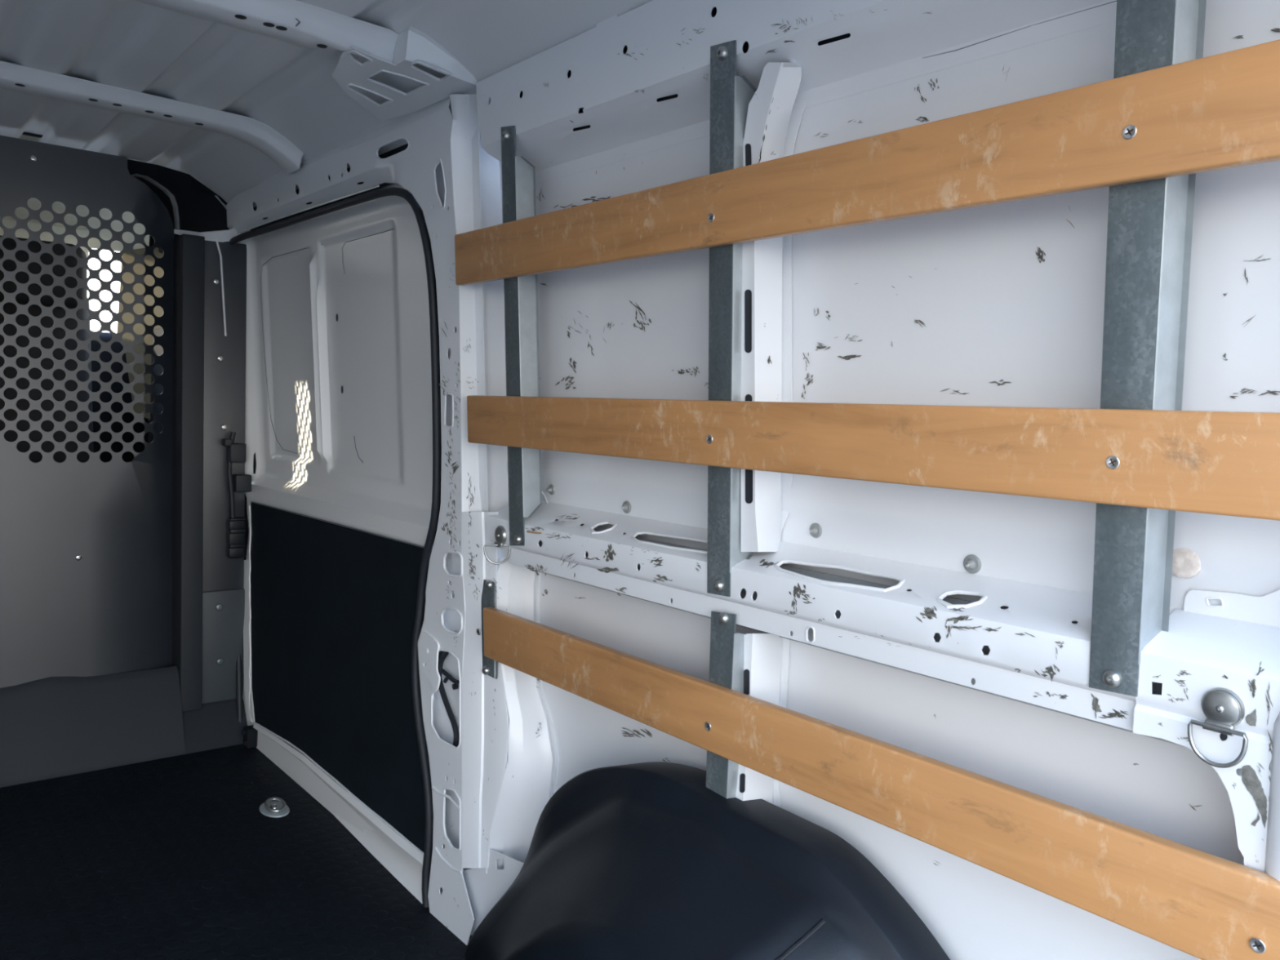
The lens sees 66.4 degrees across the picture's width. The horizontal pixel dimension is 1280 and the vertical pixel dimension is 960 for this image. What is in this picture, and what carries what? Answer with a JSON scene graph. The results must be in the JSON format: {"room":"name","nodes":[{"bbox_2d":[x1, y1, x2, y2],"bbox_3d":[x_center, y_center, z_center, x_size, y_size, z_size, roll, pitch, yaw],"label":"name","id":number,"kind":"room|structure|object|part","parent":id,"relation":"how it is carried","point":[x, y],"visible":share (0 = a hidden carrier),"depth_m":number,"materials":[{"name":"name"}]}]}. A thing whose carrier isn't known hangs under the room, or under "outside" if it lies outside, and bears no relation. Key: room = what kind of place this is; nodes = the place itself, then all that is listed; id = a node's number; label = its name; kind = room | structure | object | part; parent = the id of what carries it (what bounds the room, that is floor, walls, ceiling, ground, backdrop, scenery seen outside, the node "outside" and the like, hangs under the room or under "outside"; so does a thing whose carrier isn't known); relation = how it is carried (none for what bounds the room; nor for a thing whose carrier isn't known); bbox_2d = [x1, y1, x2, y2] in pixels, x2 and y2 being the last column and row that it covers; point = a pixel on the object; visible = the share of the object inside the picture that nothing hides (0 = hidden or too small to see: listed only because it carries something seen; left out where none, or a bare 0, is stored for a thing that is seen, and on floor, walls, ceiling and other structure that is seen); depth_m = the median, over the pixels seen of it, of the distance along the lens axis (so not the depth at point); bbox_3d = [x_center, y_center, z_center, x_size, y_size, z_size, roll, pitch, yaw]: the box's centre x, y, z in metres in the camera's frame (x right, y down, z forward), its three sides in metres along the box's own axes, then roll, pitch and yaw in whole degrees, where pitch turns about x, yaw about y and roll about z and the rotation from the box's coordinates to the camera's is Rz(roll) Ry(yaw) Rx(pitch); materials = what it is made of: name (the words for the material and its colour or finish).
{"room":"vehicle interior","nodes":[
{"label":"vehicle interior","id":0,"kind":"room"},
{"bbox_2d":[0,235,93,462],"bbox_3d":[-2.029,0.000,3.041,0.500,1.445,0.608,-1,5,-39],"label":"passenger seat","id":1,"kind":"object","parent":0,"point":[9,286],"visible":0.25,"depth_m":2.88,"materials":[{"name":"fabric"}]},
{"bbox_2d":[0,743,471,959],"bbox_3d":[-1.007,0.898,1.249,1.960,0.040,2.940,-1,5,-39],"label":"floor","id":2,"kind":"structure","parent":0,"point":[175,857],"depth_m":2.04,"materials":[{"name":"black rubber"}]},
{"bbox_2d":[0,135,246,711],"bbox_3d":[-1.887,-0.044,2.294,1.854,1.627,0.110,-1,5,-39],"label":"wall","id":3,"kind":"structure","parent":2,"relation":"on","point":[117,566],"depth_m":2.67,"materials":[{"name":"grey metal"}]},
{"bbox_3d":[-1.964,-0.043,2.247,1.675,1.627,0.056,-1,5,-39],"label":"perforated panel","id":4,"kind":"part","parent":3,"relation":"part of","materials":[{"name":"grey metal"}]},
{"bbox_2d":[0,666,247,787],"bbox_3d":[-1.868,0.653,2.292,1.860,0.240,0.105,-1,5,-39],"label":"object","id":5,"kind":"structure","parent":3,"relation":"attached to","point":[51,727],"depth_m":2.63,"materials":[{"name":"grey metal"}]},
{"bbox_2d":[0,132,256,559],"bbox_3d":[-2.381,-0.112,2.946,2.040,1.715,1.870,-1,5,-39],"label":"trim","id":6,"kind":"structure","parent":3,"relation":"attached to","point":[199,209],"depth_m":3.62,"materials":[{"name":"plastic"}]},
{"bbox_3d":[-1.323,-0.757,2.671,0.128,0.138,0.038,-1,5,-39],"label":"edge trim","id":7,"kind":"part","parent":3,"relation":"part of","materials":[{"name":"black rubber"}]},
{"bbox_3d":[-1.291,-0.012,2.788,0.058,1.340,0.110,-1,5,-39],"label":"post","id":8,"kind":"part","parent":3,"relation":"part of","materials":[{"name":"grey metal"}]},
{"bbox_3d":[-1.212,-0.003,2.837,0.125,1.360,0.006,-1,5,-39],"label":"panel","id":9,"kind":"part","parent":3,"relation":"part of","materials":[{"name":"grey metal"}]},
{"bbox_2d":[259,796,289,817],"bbox_3d":[-0.890,0.791,2.380,0.064,0.024,0.103,-1,5,-39],"label":"floor tie-down anchor","id":10,"kind":"object","parent":2,"relation":"on","point":[271,808],"visible":1,"depth_m":2.37,"materials":[{"name":"silver metal"}]},
{"bbox_2d":[464,761,950,959],"bbox_3d":[0.004,0.665,1.337,0.268,0.488,1.110,-1,5,-39],"label":"wheel arch cover","id":11,"kind":"object","parent":2,"relation":"on","point":[642,860],"visible":0.99,"depth_m":1.24,"materials":[{"name":"black plastic"}]},
{"bbox_2d":[0,0,653,213],"bbox_3d":[-1.074,-0.719,1.291,1.860,0.140,3.340,-1,5,-39],"label":"ceiling","id":12,"kind":"structure","parent":0,"point":[288,88],"depth_m":1.89,"materials":[{"name":"white paint"}]},
{"bbox_2d":[0,61,303,173],"bbox_3d":[-1.497,-0.777,1.806,1.720,0.095,0.125,-1,5,-39],"label":"bow","id":13,"kind":"object","parent":12,"relation":"attached to","point":[260,135],"visible":1,"depth_m":2.12,"materials":[{"name":"white paint"}]},
{"bbox_2d":[133,0,477,121],"bbox_3d":[-1.052,-0.730,1.295,1.759,0.085,0.370,-1,5,-39],"label":"bow","id":14,"kind":"object","parent":12,"relation":"attached to","point":[300,24],"visible":0.98,"depth_m":1.66,"materials":[{"name":"white paint"}]},
{"bbox_2d":[173,0,1279,959],"bbox_3d":[-0.259,0.083,1.754,0.242,1.628,2.924,-1,5,-42],"label":"wall","id":15,"kind":"structure","parent":0,"point":[875,625],"depth_m":1.21,"materials":[{"name":"white metal"}]},
{"bbox_3d":[-1.221,-0.569,2.757,0.177,0.316,0.031,-1,5,-36],"label":"corner plate","id":16,"kind":"part","parent":15,"relation":"part of","materials":[{"name":"white paint"}]},
{"bbox_2d":[222,183,433,903],"bbox_3d":[-0.781,0.043,2.411,0.135,1.520,1.284,-1,5,-39],"label":"door","id":17,"kind":"structure","parent":15,"relation":"in","point":[339,414],"depth_m":2.38,"materials":[{"name":"white paint"}]},
{"bbox_3d":[-1.176,0.169,2.849,0.051,0.118,0.040,-1,5,-39],"label":"handle","id":18,"kind":"part","parent":17,"relation":"part of","materials":[{"name":"black plastic"}]},
{"bbox_3d":[-0.804,0.541,2.441,0.038,0.520,1.282,-1,5,-39],"label":"sill","id":19,"kind":"part","parent":17,"relation":"part of","materials":[{"name":"white paint"}]},
{"bbox_3d":[-0.792,-0.712,2.394,0.008,0.103,1.000,-1,5,-39],"label":"header plate","id":20,"kind":"part","parent":15,"relation":"part of","materials":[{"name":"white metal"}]},
{"bbox_2d":[229,186,441,907],"bbox_3d":[-0.818,0.086,2.438,0.076,1.488,1.382,-1,5,-39],"label":"seal","id":21,"kind":"object","parent":15,"relation":"in","point":[392,191],"depth_m":1.96,"materials":[{"name":"black rubber"}]},
{"bbox_3d":[-0.425,0.365,1.969,0.010,0.109,0.099,-1,5,-39],"label":"striker plate","id":22,"kind":"part","parent":15,"relation":"part of","materials":[{"name":"white paint"}]},
{"bbox_2d":[438,650,459,746],"bbox_3d":[-0.385,0.430,1.948,0.019,0.182,0.105,-1,5,-35],"label":"harness","id":23,"kind":"object","parent":15,"relation":"attached to","point":[442,655],"visible":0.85,"depth_m":1.94,"materials":[{"name":"black plastic"}]},
{"bbox_3d":[-0.362,0.074,1.911,0.061,1.560,0.190,-1,5,-39],"label":"pillar panel","id":24,"kind":"part","parent":15,"relation":"part of","materials":[{"name":"white paint"}]},
{"bbox_2d":[480,579,497,679],"bbox_3d":[-0.283,0.275,1.817,0.012,0.179,0.069,-1,5,-39],"label":"upright","id":25,"kind":"object","parent":15,"relation":"attached to","point":[490,667],"visible":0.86,"depth_m":1.82,"materials":[{"name":"metal"}]},
{"bbox_2d":[483,525,511,564],"bbox_3d":[-0.257,0.117,1.757,0.042,0.070,0.028,5,5,31],"label":"ring","id":26,"kind":"object","parent":15,"relation":"attached to","point":[500,535],"visible":1,"depth_m":1.76,"materials":[{"name":"silver metal"}]},
{"bbox_3d":[-0.253,0.102,1.759,0.011,0.039,0.035,-1,5,-39],"label":"washer plate","id":27,"kind":"part","parent":26,"relation":"part of","materials":[{"name":"silver metal"}]},
{"bbox_2d":[500,125,542,545],"bbox_3d":[-0.211,-0.240,1.691,0.078,0.720,0.063,-1,5,-39],"label":"upright","id":28,"kind":"object","parent":15,"relation":"attached to","point":[518,175],"visible":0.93,"depth_m":1.68,"materials":[{"name":"metal"}]},
{"bbox_3d":[-0.219,-0.240,1.684,0.044,0.720,0.048,-1,5,-39],"label":"plate","id":29,"kind":"part","parent":28,"relation":"part of","materials":[{"name":"metal"}]},
{"bbox_2d":[546,484,555,494],"bbox_3d":[-0.164,0.018,1.772,0.013,0.019,0.019,-1,5,-39],"label":"plug","id":30,"kind":"object","parent":15,"relation":"attached to","point":[551,489],"visible":1,"depth_m":1.77,"materials":[{"name":"plastic"}]},
{"bbox_2d":[621,501,631,513],"bbox_3d":[-0.025,0.045,1.605,0.013,0.021,0.021,-1,5,-39],"label":"plug","id":31,"kind":"object","parent":15,"relation":"attached to","point":[626,506],"visible":1,"depth_m":1.60,"materials":[{"name":"plastic"}]},
{"bbox_3d":[0.222,-0.579,1.163,0.040,0.140,1.480,-1,5,-39],"label":"rail plate","id":32,"kind":"part","parent":15,"relation":"part of","materials":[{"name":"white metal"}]},
{"bbox_2d":[706,610,746,798],"bbox_3d":[0.117,0.309,1.343,0.038,0.263,0.062,-1,5,-39],"label":"upright","id":33,"kind":"object","parent":15,"relation":"attached to","point":[726,646],"visible":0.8,"depth_m":1.33,"materials":[{"name":"metal"}]},
{"bbox_2d":[706,40,756,596],"bbox_3d":[0.115,-0.201,1.295,0.079,0.720,0.066,-1,5,-39],"label":"upright","id":34,"kind":"object","parent":15,"relation":"attached to","point":[731,94],"visible":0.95,"depth_m":1.28,"materials":[{"name":"metal"}]},
{"bbox_3d":[0.107,-0.201,1.288,0.044,0.720,0.051,-1,5,-39],"label":"plate","id":35,"kind":"part","parent":34,"relation":"part of","materials":[{"name":"metal"}]},
{"bbox_3d":[0.221,-0.557,1.171,0.101,0.168,1.510,-1,5,-39],"label":"roof rail","id":36,"kind":"part","parent":15,"relation":"part of","materials":[{"name":"white metal"}]},
{"bbox_2d":[808,523,822,537],"bbox_3d":[0.230,0.067,1.294,0.013,0.020,0.020,-1,5,-39],"label":"plug","id":37,"kind":"object","parent":15,"relation":"attached to","point":[815,530],"visible":1,"depth_m":1.29,"materials":[{"name":"plastic"}]},
{"bbox_3d":[0.119,0.136,1.378,0.082,0.111,1.190,-1,5,-39],"label":"belt rail","id":38,"kind":"part","parent":15,"relation":"part of","materials":[{"name":"white metal"}]},
{"bbox_2d":[454,39,1279,285],"bbox_3d":[0.140,-0.344,1.216,0.023,0.091,1.488,-1,5,-39],"label":"wooden slat","id":39,"kind":"object","parent":15,"relation":"attached to","point":[1220,111],"visible":1,"depth_m":0.99,"materials":[{"name":"brown wood"}]},
{"bbox_2d":[466,395,1279,520],"bbox_3d":[0.151,-0.056,1.234,0.022,0.087,1.458,-1,5,-39],"label":"wooden slat","id":40,"kind":"object","parent":15,"relation":"attached to","point":[1218,463],"visible":1,"depth_m":1.01,"materials":[{"name":"brown wood"}]},
{"bbox_3d":[0.238,0.171,1.264,0.054,0.100,1.500,-1,5,-39],"label":"belt plate","id":41,"kind":"part","parent":15,"relation":"part of","materials":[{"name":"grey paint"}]},
{"bbox_2d":[476,606,1279,959],"bbox_3d":[0.159,0.333,1.266,0.023,0.092,1.437,-1,5,-39],"label":"wooden slat","id":42,"kind":"object","parent":15,"relation":"attached to","point":[1198,904],"visible":1,"depth_m":1.05,"materials":[{"name":"brown wood"}]},
{"bbox_2d":[963,554,981,573],"bbox_3d":[0.377,0.096,1.117,0.013,0.022,0.022,-1,5,-39],"label":"plug","id":43,"kind":"object","parent":15,"relation":"attached to","point":[971,562],"visible":1,"depth_m":1.11,"materials":[{"name":"plastic"}]},
{"bbox_2d":[1088,0,1206,697],"bbox_3d":[0.457,-0.150,0.892,0.076,0.703,0.068,-1,5,-39],"label":"upright","id":44,"kind":"object","parent":15,"relation":"attached to","point":[1149,233],"visible":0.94,"depth_m":0.88,"materials":[{"name":"metal"}]},
{"bbox_2d":[1186,687,1248,768],"bbox_3d":[0.500,0.214,0.844,0.012,0.068,0.048,-1,5,-39],"label":"ring","id":45,"kind":"object","parent":15,"relation":"attached to","point":[1224,709],"visible":1,"depth_m":0.84,"materials":[{"name":"silver metal"}]},
{"bbox_3d":[0.501,0.199,0.843,0.011,0.038,0.034,-1,5,-39],"label":"washer plate","id":46,"kind":"part","parent":45,"relation":"part of","materials":[{"name":"silver metal"}]},
{"bbox_3d":[0.576,0.247,0.719,0.060,1.450,0.222,-1,5,-35],"label":"post","id":47,"kind":"part","parent":15,"relation":"part of","materials":[{"name":"white metal"}]}
]}

